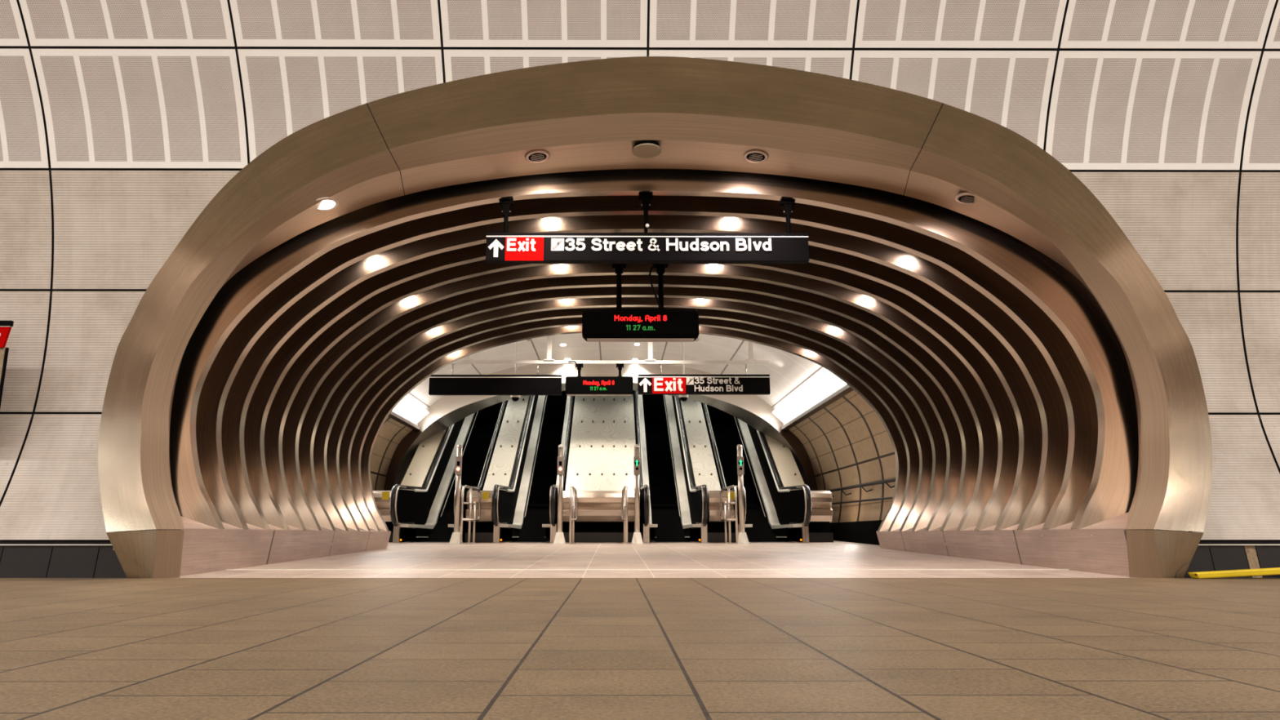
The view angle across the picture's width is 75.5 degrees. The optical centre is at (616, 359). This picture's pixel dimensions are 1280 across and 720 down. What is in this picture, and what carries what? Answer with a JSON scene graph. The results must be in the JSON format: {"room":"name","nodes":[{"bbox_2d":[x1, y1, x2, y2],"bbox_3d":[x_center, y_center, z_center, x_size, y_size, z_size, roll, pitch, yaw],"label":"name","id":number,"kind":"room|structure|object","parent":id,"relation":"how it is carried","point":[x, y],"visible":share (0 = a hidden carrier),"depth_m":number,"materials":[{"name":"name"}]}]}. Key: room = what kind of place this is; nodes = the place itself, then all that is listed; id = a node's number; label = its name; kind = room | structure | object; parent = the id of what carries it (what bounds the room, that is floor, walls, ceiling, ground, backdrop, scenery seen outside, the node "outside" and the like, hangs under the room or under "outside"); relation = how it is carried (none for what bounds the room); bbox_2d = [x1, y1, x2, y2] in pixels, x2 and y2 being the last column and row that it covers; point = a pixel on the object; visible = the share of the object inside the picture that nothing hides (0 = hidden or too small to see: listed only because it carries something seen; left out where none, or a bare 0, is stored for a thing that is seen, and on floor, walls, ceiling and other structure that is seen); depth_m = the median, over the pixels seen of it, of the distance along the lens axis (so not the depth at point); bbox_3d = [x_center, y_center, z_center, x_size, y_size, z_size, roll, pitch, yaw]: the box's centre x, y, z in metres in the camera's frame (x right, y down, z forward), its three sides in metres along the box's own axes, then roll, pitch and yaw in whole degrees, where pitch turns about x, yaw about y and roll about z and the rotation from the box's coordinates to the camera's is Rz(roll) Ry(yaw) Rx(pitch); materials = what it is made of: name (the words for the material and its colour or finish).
{"room":"metro station","nodes":[
{"label":"metro station","id":0,"kind":"room"},
{"bbox_2d":[370,416,412,490],"bbox_3d":[-5.460,2.385,17.158,0.693,2.869,7.200,0,-12,0],"label":"wall","id":1,"kind":"structure","parent":0,"point":[392,432],"depth_m":19.93,"materials":[{"name":"tile"}]},
{"bbox_2d":[388,411,420,430],"bbox_3d":[-5.033,1.001,17.452,0.160,0.080,7.200,0,-12,0],"label":"trim","id":2,"kind":"structure","parent":1,"relation":"attached to","point":[393,415],"depth_m":19.48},
{"bbox_2d":[425,475,456,523],"bbox_3d":[-6.622,-0.016,28.924,0.100,13.690,13.000,0,-12,0],"label":"wall","id":3,"kind":"structure","parent":0,"point":[454,482],"depth_m":32.72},
{"bbox_2d":[383,364,817,490],"bbox_3d":[-0.396,2.332,21.266,10.888,4.566,1.020,0,-12,0],"label":"ceiling","id":4,"kind":"structure","parent":0,"point":[448,410],"depth_m":21.14,"materials":[{"name":"grey paint"}]},
{"bbox_2d":[462,390,755,537],"bbox_3d":[-0.124,-0.373,35.238,14.000,16.000,0.001,0,-12,0],"label":"wall","id":5,"kind":"structure","parent":0,"point":[477,417],"depth_m":34.42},
{"bbox_2d":[405,333,826,423],"bbox_3d":[-0.390,0.129,17.653,9.447,1.749,7.200,0,-12,0],"label":"ceiling","id":6,"kind":"structure","parent":0,"point":[789,373],"depth_m":19.43,"materials":[{"name":"white paint"}]},
{"bbox_2d":[391,396,428,425],"bbox_3d":[-4.928,0.766,17.451,0.470,0.380,6.700,0,-12,0],"label":"light","id":7,"kind":"object","parent":6,"relation":"attached to","point":[406,408],"visible":0.21,"depth_m":19.43,"materials":[{"name":"white plastic"}]},
{"bbox_2d":[510,342,519,401],"bbox_3d":[-1.978,-0.076,16.311,0.190,1.800,0.190,0,-12,0],"label":"dome camera","id":8,"kind":"object","parent":6,"relation":"attached to","point":[514,397],"visible":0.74,"depth_m":16.23,"materials":[{"name":"white paint"}]},
{"bbox_2d":[449,335,768,364],"bbox_3d":[-0.300,-0.496,16.048,6.463,1.171,0.100,0,-12,0],"label":"rail","id":9,"kind":"object","parent":6,"relation":"hanging from","point":[750,350],"visible":0.72,"depth_m":15.91,"materials":[{"name":"white metal"}]},
{"bbox_2d":[428,364,561,395],"bbox_3d":[-2.319,0.369,15.855,2.524,0.606,0.126,0,-12,0],"label":"overhead sign","id":10,"kind":"object","parent":9,"relation":"hanging from","point":[439,384],"visible":0.95,"depth_m":15.78,"materials":[{"name":"black metal"}]},
{"bbox_2d":[564,360,632,395],"bbox_3d":[-0.334,0.354,15.873,1.289,0.650,0.211,0,-12,0],"label":"led display","id":11,"kind":"object","parent":9,"relation":"hanging from","point":[579,385],"visible":1,"depth_m":15.75,"materials":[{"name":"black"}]},
{"bbox_2d":[637,364,770,395],"bbox_3d":[1.669,0.363,15.865,2.523,0.591,0.137,0,-12,0],"label":"overhead sign","id":12,"kind":"object","parent":9,"relation":"hanging from","point":[735,384],"visible":1,"depth_m":15.79,"materials":[{"name":"black metal"}]},
{"bbox_2d":[679,342,688,401],"bbox_3d":[1.311,-0.066,16.321,0.190,1.780,0.190,0,-12,0],"label":"dome camera","id":13,"kind":"object","parent":6,"relation":"attached to","point":[683,397],"visible":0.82,"depth_m":16.24,"materials":[{"name":"white paint"}]},
{"bbox_2d":[772,369,846,424],"bbox_3d":[4.149,0.768,17.484,0.470,0.380,6.700,0,-12,0],"label":"light","id":14,"kind":"object","parent":6,"relation":"attached to","point":[826,384],"visible":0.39,"depth_m":17.39,"materials":[{"name":"white plastic"}]},
{"bbox_2d":[0,0,1279,577],"bbox_3d":[0.286,-1.202,7.008,24.310,5.950,1.945,0,-12,0],"label":"wall","id":15,"kind":"structure","parent":0,"point":[122,121],"depth_m":7.61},
{"bbox_2d":[0,545,1279,577],"bbox_3d":[0.429,1.680,6.891,15.390,0.262,0.035,0,-12,0],"label":"baseboard","id":16,"kind":"structure","parent":15,"relation":"attached to","point":[16,561],"depth_m":6.89,"materials":[{"name":"black tile"}]},
{"bbox_2d":[0,544,1279,545],"bbox_3d":[0.284,1.551,6.938,24.310,0.010,0.045,0,-12,0],"label":"trim","id":17,"kind":"structure","parent":15,"relation":"attached to","point":[0,544],"depth_m":6.90,"materials":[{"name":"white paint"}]},
{"bbox_2d":[97,56,1212,578],"bbox_3d":[0.302,-0.403,7.481,10.372,4.582,1.045,0,-12,0],"label":"portal collar","id":18,"kind":"object","parent":15,"relation":"attached to","point":[701,113],"visible":1,"depth_m":7.45,"materials":[{"name":"metal"}]},
{"bbox_2d":[315,196,338,210],"bbox_3d":[-2.692,-1.441,7.638,0.228,0.081,0.235,0,-12,0],"label":"recessed light","id":19,"kind":"object","parent":18,"relation":"attached to","point":[325,205],"visible":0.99,"depth_m":7.63,"materials":[{"name":"glass"}]},
{"bbox_2d":[524,150,549,162],"bbox_3d":[-0.749,-1.922,7.802,0.234,0.047,0.236,0,-12,0],"label":"speaker","id":20,"kind":"object","parent":18,"relation":"attached to","point":[535,157],"visible":1,"depth_m":7.78,"materials":[{"name":"metal"}]},
{"bbox_2d":[631,141,661,158],"bbox_3d":[0.283,-1.984,7.797,0.274,0.053,0.274,0,-12,0],"label":"disc","id":21,"kind":"object","parent":18,"relation":"attached to","point":[645,149],"visible":1,"depth_m":7.75,"materials":[{"name":"beige metal"}]},
{"bbox_2d":[743,150,768,162],"bbox_3d":[1.323,-1.933,7.847,0.234,0.043,0.236,0,-12,0],"label":"recessed light","id":22,"kind":"object","parent":18,"relation":"attached to","point":[752,157],"visible":1,"depth_m":7.82,"materials":[{"name":"metal"}]},
{"bbox_2d":[955,191,975,204],"bbox_3d":[3.284,-1.508,7.712,0.232,0.064,0.235,0,-12,0],"label":"recessed light","id":23,"kind":"object","parent":18,"relation":"attached to","point":[961,197],"visible":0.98,"depth_m":7.71,"materials":[{"name":"metal"}]},
{"bbox_2d":[1244,545,1262,577],"bbox_3d":[5.321,1.683,6.908,0.086,0.262,0.035,0,-12,0],"label":"trim","id":24,"kind":"structure","parent":15,"relation":"attached to","point":[1251,551],"depth_m":6.92,"materials":[{"name":"beige tile"}]},
{"bbox_2d":[0,577,1279,719],"bbox_3d":[-0.002,0.472,0.542,60.000,0.001,13.655,0,-12,0],"label":"floor","id":25,"kind":"structure","parent":0,"point":[71,648],"depth_m":2.52,"materials":[{"name":"tile"}]},
{"bbox_2d":[1187,567,1279,578],"bbox_3d":[5.233,1.728,6.737,1.126,0.104,0.140,0,-12,0],"label":"bar","id":26,"kind":"object","parent":25,"relation":"on","point":[1276,571],"visible":1,"depth_m":6.69,"materials":[{"name":"metal"}]},
{"bbox_2d":[179,537,1133,577],"bbox_3d":[-0.074,4.476,20.045,15.000,0.229,26.925,0,-12,0],"label":"floor","id":27,"kind":"structure","parent":0,"point":[694,554],"depth_m":8.67,"materials":[{"name":"tile"}]},
{"bbox_2d":[0,320,13,407],"bbox_3d":[-5.770,0.741,7.185,0.733,2.222,0.072,0,-12,0],"label":"information board","id":28,"kind":"object","parent":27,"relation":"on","point":[6,326],"visible":1,"depth_m":7.35,"materials":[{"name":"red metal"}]},
{"bbox_2d":[112,516,391,576],"bbox_3d":[-3.944,2.216,10.198,0.554,0.619,6.700,0,-12,0],"label":"stone plinth","id":29,"kind":"object","parent":27,"relation":"on","point":[206,548],"visible":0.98,"depth_m":8.57,"materials":[{"name":"stone"}]},
{"bbox_2d":[373,428,447,542],"bbox_3d":[-5.523,0.747,24.371,1.966,9.032,13.962,0,-12,0],"label":"divider panel","id":30,"kind":"object","parent":27,"relation":"on","point":[418,471],"visible":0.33,"depth_m":19.85,"materials":[{"name":"metal"}]},
{"bbox_2d":[390,400,508,542],"bbox_3d":[-3.831,0.823,24.177,1.377,9.427,14.522,0,-12,0],"label":"escalator","id":31,"kind":"object","parent":27,"relation":"on","point":[410,510],"visible":0.59,"depth_m":20.29,"materials":[{"name":"metal"}]},
{"bbox_2d":[448,444,462,543],"bbox_3d":[-3.109,2.616,16.198,0.230,1.924,0.230,0,-12,0],"label":"signal post","id":32,"kind":"object","parent":27,"relation":"on","point":[455,539],"visible":0.98,"depth_m":16.15,"materials":[{"name":"metal"}]},
{"bbox_2d":[459,484,480,543],"bbox_3d":[-2.830,3.001,16.041,0.098,1.107,0.915,-3,-12,12],"label":"guard rail","id":33,"kind":"object","parent":27,"relation":"on","point":[470,503],"visible":0.97,"depth_m":16.00,"materials":[{"name":"metal"}]},
{"bbox_2d":[464,395,530,542],"bbox_3d":[-2.824,0.749,24.381,0.600,9.032,13.962,0,-12,0],"label":"divider panel","id":34,"kind":"object","parent":27,"relation":"on","point":[501,468],"visible":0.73,"depth_m":20.11,"materials":[{"name":"metal"}]},
{"bbox_2d":[492,390,574,542],"bbox_3d":[-1.872,0.824,24.184,1.262,9.427,14.522,0,-12,0],"label":"escalator","id":35,"kind":"object","parent":27,"relation":"on","point":[538,523],"visible":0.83,"depth_m":21.09,"materials":[{"name":"metal"}]},
{"bbox_2d":[553,444,565,543],"bbox_3d":[-1.104,2.617,16.205,0.230,1.925,0.230,0,-12,0],"label":"signal post","id":36,"kind":"object","parent":27,"relation":"on","point":[559,537],"visible":1,"depth_m":16.16,"materials":[{"name":"metal"}]},
{"bbox_2d":[568,484,577,543],"bbox_3d":[-0.845,3.023,16.146,0.100,1.107,1.094,0,-12,0],"label":"guard rail","id":37,"kind":"object","parent":27,"relation":"on","point":[573,492],"visible":0.89,"depth_m":16.08,"materials":[{"name":"metal"}]},
{"bbox_2d":[562,394,641,542],"bbox_3d":[-0.365,0.761,24.446,1.715,9.030,13.848,0,-12,0],"label":"divider panel","id":38,"kind":"object","parent":27,"relation":"on","point":[600,465],"visible":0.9,"depth_m":20.05,"materials":[{"name":"metal"}]},
{"bbox_2d":[621,484,627,543],"bbox_3d":[0.155,3.024,16.149,0.107,1.107,1.094,0,-12,0],"label":"guard rail","id":39,"kind":"object","parent":27,"relation":"on","point":[624,491],"visible":0.92,"depth_m":16.03,"materials":[{"name":"metal"}]},
{"bbox_2d":[631,444,643,543],"bbox_3d":[0.399,2.618,16.211,0.230,1.925,0.230,0,-12,0],"label":"signal post","id":40,"kind":"object","parent":27,"relation":"on","point":[637,538],"visible":1,"depth_m":16.15,"materials":[{"name":"metal"}]},
{"bbox_2d":[226,568,1068,569],"bbox_3d":[0.271,2.015,7.908,8.700,0.026,0.045,0,-12,0],"label":"trim","id":41,"kind":"structure","parent":27,"relation":"attached to","point":[226,569],"depth_m":7.89,"materials":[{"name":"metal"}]},
{"bbox_2d":[633,390,708,542],"bbox_3d":[1.157,0.827,24.195,1.286,9.427,14.522,0,-12,0],"label":"escalator","id":42,"kind":"object","parent":27,"relation":"on","point":[660,514],"visible":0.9,"depth_m":21.25,"materials":[{"name":"metal"}]},
{"bbox_2d":[678,396,736,542],"bbox_3d":[2.116,0.752,24.398,0.594,9.032,13.962,0,-12,0],"label":"divider panel","id":43,"kind":"object","parent":27,"relation":"on","point":[704,471],"visible":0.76,"depth_m":20.03,"materials":[{"name":"metal"}]},
{"bbox_2d":[720,484,738,543],"bbox_3d":[2.176,3.005,16.059,0.098,1.107,0.911,2,-12,-12],"label":"guard rail","id":44,"kind":"object","parent":27,"relation":"on","point":[729,503],"visible":0.95,"depth_m":16.01,"materials":[{"name":"metal"}]},
{"bbox_2d":[735,444,749,543],"bbox_3d":[2.439,2.619,16.218,0.230,1.926,0.230,0,-12,0],"label":"signal post","id":45,"kind":"object","parent":27,"relation":"on","point":[742,536],"visible":0.98,"depth_m":16.17,"materials":[{"name":"metal"}]},
{"bbox_2d":[701,402,811,542],"bbox_3d":[3.139,0.828,24.202,1.411,9.427,14.522,0,-12,0],"label":"escalator","id":46,"kind":"object","parent":27,"relation":"on","point":[793,508],"visible":0.59,"depth_m":20.39,"materials":[{"name":"metal"}]},
{"bbox_2d":[763,433,833,542],"bbox_3d":[4.779,0.756,24.415,1.830,9.032,13.948,0,-12,0],"label":"divider panel","id":47,"kind":"object","parent":27,"relation":"on","point":[788,474],"visible":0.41,"depth_m":17.05,"materials":[{"name":"metal"}]},
{"bbox_2d":[875,511,1188,577],"bbox_3d":[4.532,2.222,10.228,0.554,0.619,6.700,0,-12,0],"label":"stone plinth","id":48,"kind":"object","parent":27,"relation":"on","point":[1101,547],"visible":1,"depth_m":8.49,"materials":[{"name":"stone"}]},
{"bbox_2d":[755,486,780,524],"bbox_3d":[5.778,-0.007,28.968,0.100,13.690,13.000,0,-12,0],"label":"wall","id":49,"kind":"structure","parent":0,"point":[756,492],"depth_m":33.21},
{"bbox_2d":[788,390,896,523],"bbox_3d":[4.688,2.390,17.194,0.708,2.873,7.200,0,-12,0],"label":"wall","id":50,"kind":"structure","parent":0,"point":[846,442],"depth_m":17.13,"materials":[{"name":"tile"}]},
{"bbox_2d":[781,384,853,430],"bbox_3d":[4.254,1.004,17.486,0.160,0.080,7.200,0,-12,0],"label":"trim","id":51,"kind":"structure","parent":50,"relation":"attached to","point":[846,389],"depth_m":17.18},
{"bbox_2d":[830,520,882,545],"bbox_3d":[4.878,3.573,16.894,0.160,0.526,7.100,0,-12,0],"label":"baseboard","id":52,"kind":"structure","parent":50,"relation":"attached to","point":[862,531],"depth_m":16.47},
{"bbox_2d":[826,478,895,504],"bbox_3d":[4.919,2.742,16.865,0.254,0.397,5.500,0,-12,0],"label":"wall handrail","id":53,"kind":"object","parent":50,"relation":"attached to","point":[892,480],"visible":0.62,"depth_m":16.15,"materials":[{"name":"silver metal"}]},
{"bbox_3d":[0.290,0.418,10.824,9.533,3.967,6.350,0,-12,0],"label":"wall","id":54,"kind":"structure","parent":0,"visible":0},
{"bbox_2d":[360,325,907,531],"bbox_3d":[0.280,1.017,13.646,9.513,3.952,0.267,0,-12,0],"label":"rib","id":55,"kind":"object","parent":54,"relation":"attached to","point":[874,402],"visible":0.41,"depth_m":13.79,"materials":[{"name":"metal"}]},
{"bbox_2d":[350,316,919,531],"bbox_3d":[0.281,0.908,13.130,9.513,3.952,0.267,0,-12,0],"label":"rib","id":56,"kind":"object","parent":54,"relation":"attached to","point":[907,434],"visible":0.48,"depth_m":13.27,"materials":[{"name":"metal"}]},
{"bbox_2d":[338,306,932,531],"bbox_3d":[0.283,0.799,12.614,9.513,3.952,0.267,0,-12,0],"label":"rib","id":57,"kind":"object","parent":54,"relation":"attached to","point":[916,423],"visible":0.45,"depth_m":12.77,"materials":[{"name":"metal"}]},
{"bbox_2d":[326,297,946,531],"bbox_3d":[0.285,0.690,12.098,9.513,3.952,0.267,0,-12,0],"label":"rib","id":58,"kind":"object","parent":54,"relation":"attached to","point":[934,429],"visible":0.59,"depth_m":12.28,"materials":[{"name":"metal"}]},
{"bbox_2d":[313,286,962,531],"bbox_3d":[0.287,0.581,11.582,9.513,3.952,0.267,0,-12,0],"label":"rib","id":59,"kind":"object","parent":54,"relation":"attached to","point":[948,423],"visible":0.51,"depth_m":11.77,"materials":[{"name":"metal"}]},
{"bbox_2d":[298,275,979,531],"bbox_3d":[0.289,0.472,11.066,9.513,3.952,0.267,0,-12,0],"label":"rib","id":60,"kind":"object","parent":54,"relation":"attached to","point":[964,419],"visible":0.51,"depth_m":11.25,"materials":[{"name":"metal"}]},
{"bbox_2d":[282,263,998,530],"bbox_3d":[0.291,0.363,10.550,9.513,3.952,0.267,0,-12,0],"label":"rib","id":61,"kind":"object","parent":54,"relation":"attached to","point":[979,406],"visible":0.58,"depth_m":10.73,"materials":[{"name":"metal"}]},
{"bbox_2d":[264,259,1018,530],"bbox_3d":[0.293,0.254,10.034,9.513,3.952,0.267,0,-12,0],"label":"rib","id":62,"kind":"object","parent":54,"relation":"attached to","point":[1001,406],"visible":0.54,"depth_m":10.13,"materials":[{"name":"metal"}]},
{"bbox_2d":[582,263,698,342],"bbox_3d":[0.296,-0.742,10.389,1.447,1.014,0.281,0,-12,0],"label":"led display","id":63,"kind":"object","parent":62,"relation":"hanging from","point":[617,325],"visible":1,"depth_m":10.21,"materials":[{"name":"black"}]},
{"bbox_2d":[244,243,1042,530],"bbox_3d":[0.295,0.144,9.518,9.513,3.952,0.267,0,-12,0],"label":"rib","id":64,"kind":"object","parent":54,"relation":"attached to","point":[1020,395],"visible":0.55,"depth_m":9.60,"materials":[{"name":"metal"}]},
{"bbox_2d":[221,214,1068,529],"bbox_3d":[0.297,0.035,9.001,9.513,3.952,0.267,0,-12,0],"label":"rib","id":65,"kind":"object","parent":54,"relation":"attached to","point":[1040,378],"visible":0.58,"depth_m":9.17,"materials":[{"name":"metal"}]},
{"bbox_2d":[195,195,1097,530],"bbox_3d":[0.298,-0.074,8.485,9.513,3.952,0.267,0,-12,0],"label":"rib","id":66,"kind":"object","parent":54,"relation":"attached to","point":[1072,380],"visible":0.55,"depth_m":8.67,"materials":[{"name":"metal"}]},
{"bbox_2d":[169,168,1138,529],"bbox_3d":[0.300,-0.183,7.969,9.513,3.952,0.267,0,-12,0],"label":"rib","id":67,"kind":"object","parent":54,"relation":"attached to","point":[1110,494],"visible":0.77,"depth_m":8.15,"materials":[{"name":"metal"}]},
{"bbox_2d":[485,194,808,263],"bbox_3d":[0.308,-1.327,8.339,3.224,0.715,0.113,0,-12,0],"label":"overhead sign","id":68,"kind":"object","parent":67,"relation":"hanging from","point":[505,247],"visible":1,"depth_m":8.25,"materials":[{"name":"black metal"}]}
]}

